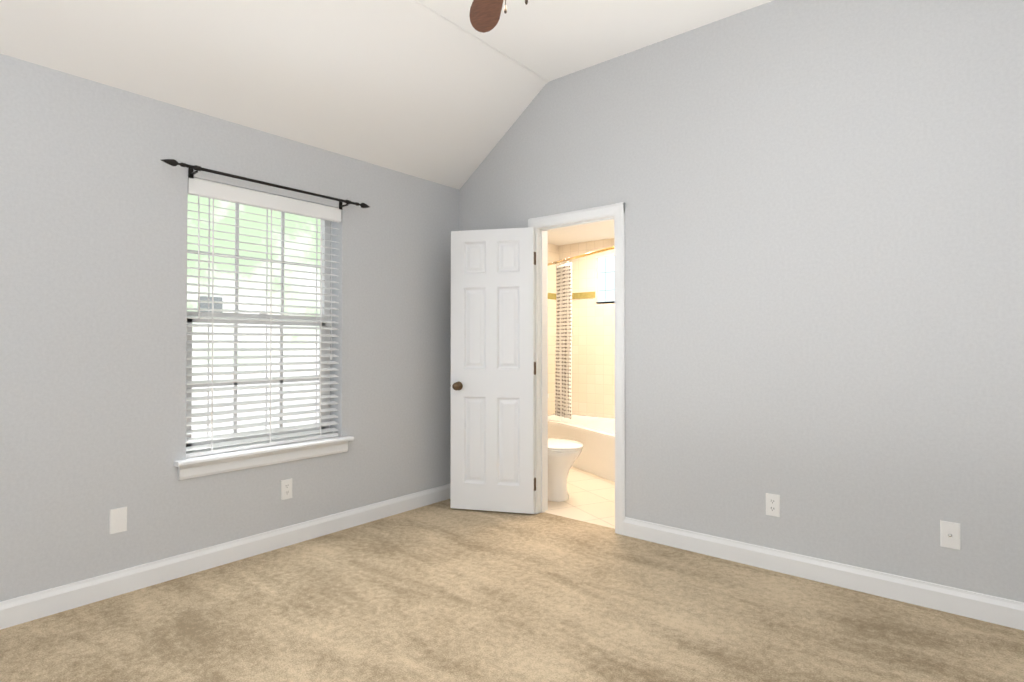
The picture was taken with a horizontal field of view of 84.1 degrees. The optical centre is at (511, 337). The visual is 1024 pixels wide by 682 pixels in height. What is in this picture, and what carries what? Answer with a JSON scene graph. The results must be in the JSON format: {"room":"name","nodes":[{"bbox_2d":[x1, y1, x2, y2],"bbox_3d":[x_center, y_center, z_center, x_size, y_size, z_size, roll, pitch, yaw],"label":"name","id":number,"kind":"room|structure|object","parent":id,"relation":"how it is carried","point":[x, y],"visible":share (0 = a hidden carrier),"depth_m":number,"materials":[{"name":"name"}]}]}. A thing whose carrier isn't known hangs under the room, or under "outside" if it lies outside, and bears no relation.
{"room":"empty bedroom","nodes":[
{"label":"empty bedroom","id":0,"kind":"room"},
{"bbox_2d":[0,53,458,601],"bbox_3d":[-1.957,0.016,2.821,0.190,2.440,4.840,-1,-1,39],"label":"wall","id":1,"kind":"structure","parent":0,"point":[92,293],"depth_m":2.84,"materials":[{"name":"paint"}]},
{"bbox_2d":[109,507,126,533],"bbox_3d":[-1.893,0.880,2.733,0.008,0.116,0.072,-1,-1,39],"label":"blank wall plate","id":2,"kind":"object","parent":1,"relation":"attached to","point":[117,520],"visible":1,"depth_m":2.73,"materials":[{"name":"white plastic"}]},
{"bbox_2d":[0,483,450,629],"bbox_3d":[-1.877,1.179,2.742,0.016,0.112,4.600,-1,-1,39],"label":"baseboard","id":3,"kind":"structure","parent":1,"relation":"attached to","point":[26,608],"depth_m":2.98,"materials":[{"name":"white paint"}]},
{"bbox_2d":[174,195,353,479],"bbox_3d":[-1.457,-0.052,3.382,0.240,1.590,1.050,-1,-1,39],"label":"window","id":4,"kind":"structure","parent":1,"relation":"in","point":[281,316],"depth_m":3.37,"materials":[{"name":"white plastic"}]},
{"bbox_2d":[186,177,340,457],"bbox_3d":[-1.437,-0.103,3.366,0.072,1.484,0.928,-1,-1,39],"label":"window blinds","id":5,"kind":"object","parent":4,"relation":"attached to","point":[198,187],"visible":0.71,"depth_m":3.31,"materials":[{"name":"white plastic"}]},
{"bbox_2d":[161,159,369,209],"bbox_3d":[-1.367,-0.871,3.318,0.103,0.065,1.260,-1,-1,39],"label":"curtain rod","id":6,"kind":"object","parent":1,"relation":"attached to","point":[191,168],"visible":1,"depth_m":3.15,"materials":[{"name":"black metal"}]},
{"bbox_2d":[281,478,291,499],"bbox_3d":[-1.346,0.908,3.396,0.008,0.116,0.072,-1,-1,39],"label":"outlet","id":7,"kind":"object","parent":1,"relation":"attached to","point":[286,488],"visible":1,"depth_m":3.39,"materials":[{"name":"white plastic"}]},
{"bbox_2d":[0,0,772,245],"bbox_3d":[0.201,-1.511,3.265,6.040,0.835,8.240,-1,-1,39],"label":"ceiling","id":8,"kind":"structure","parent":0,"point":[444,92],"depth_m":3.18,"materials":[{"name":"white paint"}]},
{"bbox_2d":[469,0,527,32],"bbox_3d":[0.013,-1.486,2.055,1.112,0.675,1.151,-1,-1,39],"label":"ceiling fan","id":9,"kind":"object","parent":8,"relation":"hanging from","point":[484,15],"visible":1,"depth_m":2.53,"materials":[{"name":"brown wood"}]},
{"bbox_2d":[0,499,1023,681],"bbox_3d":[-0.309,1.249,1.410,4.510,0.060,4.780,-1,-1,39],"label":"floor carpet","id":10,"kind":"object","parent":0,"point":[441,591],"visible":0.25,"depth_m":2.45,"materials":[{"name":"beige carpet"}]},
{"bbox_2d":[548,243,559,414],"bbox_3d":[0.144,0.097,6.260,0.120,2.360,1.080,-1,-1,39],"label":"wall","id":11,"kind":"structure","parent":0,"point":[553,250],"depth_m":6.55,"materials":[{"name":"tile"}]},
{"bbox_2d":[548,292,594,299],"bbox_3d":[0.389,-0.480,6.078,0.498,0.070,1.100,-1,-1,39],"label":"trim","id":12,"kind":"structure","parent":11,"relation":"attached to","point":[582,295],"depth_m":6.47,"materials":[{"name":"tile"}]},
{"bbox_2d":[548,246,613,265],"bbox_3d":[0.875,-0.808,5.404,0.214,0.058,2.248,0,-1,-26],"label":"shower curtain rod","id":13,"kind":"object","parent":11,"relation":"attached to","point":[590,253],"visible":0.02,"depth_m":5.56,"materials":[{"name":"gold metal"}]},
{"bbox_2d":[555,262,571,418],"bbox_3d":[0.546,0.031,5.971,0.064,1.605,0.321,0,-1,-26],"label":"shower curtain","id":14,"kind":"object","parent":13,"relation":"hanging from","point":[563,368],"visible":1,"depth_m":5.96,"materials":[{"name":"fabric"}]},
{"bbox_2d":[560,238,614,417],"bbox_3d":[1.388,0.094,6.025,2.340,2.360,0.100,-1,-1,39],"label":"wall","id":15,"kind":"structure","parent":0,"point":[593,363],"depth_m":6.37,"materials":[{"name":"tile"}]},
{"bbox_2d":[598,256,613,301],"bbox_3d":[1.267,-0.645,6.146,0.750,0.500,0.020,-1,-1,39],"label":"window","id":16,"kind":"structure","parent":15,"relation":"in","point":[606,279],"depth_m":6.31,"materials":[{"name":"white glass"}]},
{"bbox_2d":[459,0,1023,602],"bbox_3d":[1.284,-0.284,3.213,4.320,3.050,0.120,-1,-1,39],"label":"wall","id":17,"kind":"structure","parent":0,"point":[823,200],"depth_m":2.90,"materials":[{"name":"paint"}]},
{"bbox_2d":[450,227,535,513],"bbox_3d":[-0.143,0.232,4.081,0.633,2.015,0.185,0,-1,13],"label":"door","id":18,"kind":"structure","parent":17,"relation":"in","point":[493,372],"depth_m":4.06,"materials":[{"name":"white paint"}]},
{"bbox_2d":[528,202,624,534],"bbox_3d":[0.458,0.197,3.888,0.766,2.103,0.156,-1,-1,39],"label":"door frame","id":19,"kind":"structure","parent":17,"relation":"attached to","point":[617,210],"depth_m":3.91,"materials":[{"name":"white paint"}]},
{"bbox_2d":[766,493,779,516],"bbox_3d":[1.390,0.894,3.029,0.072,0.116,0.008,-1,-1,39],"label":"outlet","id":20,"kind":"object","parent":17,"relation":"attached to","point":[772,504],"visible":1,"depth_m":3.02,"materials":[{"name":"white plastic"}]},
{"bbox_2d":[623,517,1023,630],"bbox_3d":[1.748,1.179,2.725,2.705,0.112,0.016,-1,-1,39],"label":"baseboard","id":21,"kind":"structure","parent":17,"relation":"attached to","point":[939,597],"depth_m":2.81,"materials":[{"name":"white paint"}]},
{"bbox_2d":[940,520,960,549],"bbox_3d":[1.966,0.888,2.548,0.072,0.116,0.019,-1,-1,39],"label":"outlet plate","id":22,"kind":"object","parent":17,"relation":"attached to","point":[949,534],"visible":1,"depth_m":2.55,"materials":[{"name":"white plastic"}]},
{"label":"outside","id":23,"kind":"structure","parent":0,"visible":0},
{"bbox_2d":[187,194,320,442],"bbox_3d":[-3.517,-0.986,5.155,0.550,7.500,10.000,-1,-1,39],"label":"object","id":24,"kind":"structure","parent":23,"point":[227,228],"depth_m":6.29,"materials":[{"name":"clear glass"}]},
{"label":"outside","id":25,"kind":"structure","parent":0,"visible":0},
{"bbox_2d":[545,466,614,528],"bbox_3d":[1.026,1.300,5.649,4.240,0.060,3.460,-1,-1,39],"label":"floor","id":26,"kind":"structure","parent":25,"point":[591,499],"depth_m":4.34,"materials":[{"name":"beige tile"}]},
{"bbox_2d":[548,394,582,501],"bbox_3d":[0.262,0.864,4.510,0.675,0.785,0.420,-1,-1,43],"label":"toilet","id":27,"kind":"object","parent":26,"relation":"on","point":[563,454],"visible":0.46,"depth_m":4.33,"materials":[{"name":"white ceramic"}]},
{"bbox_2d":[548,414,614,481],"bbox_3d":[0.964,1.068,5.498,2.088,0.400,1.224,-1,-1,39],"label":"bathtub","id":28,"kind":"object","parent":26,"relation":"on","point":[594,436],"visible":0.15,"depth_m":5.41,"materials":[{"name":"white ceramic"}]}
]}

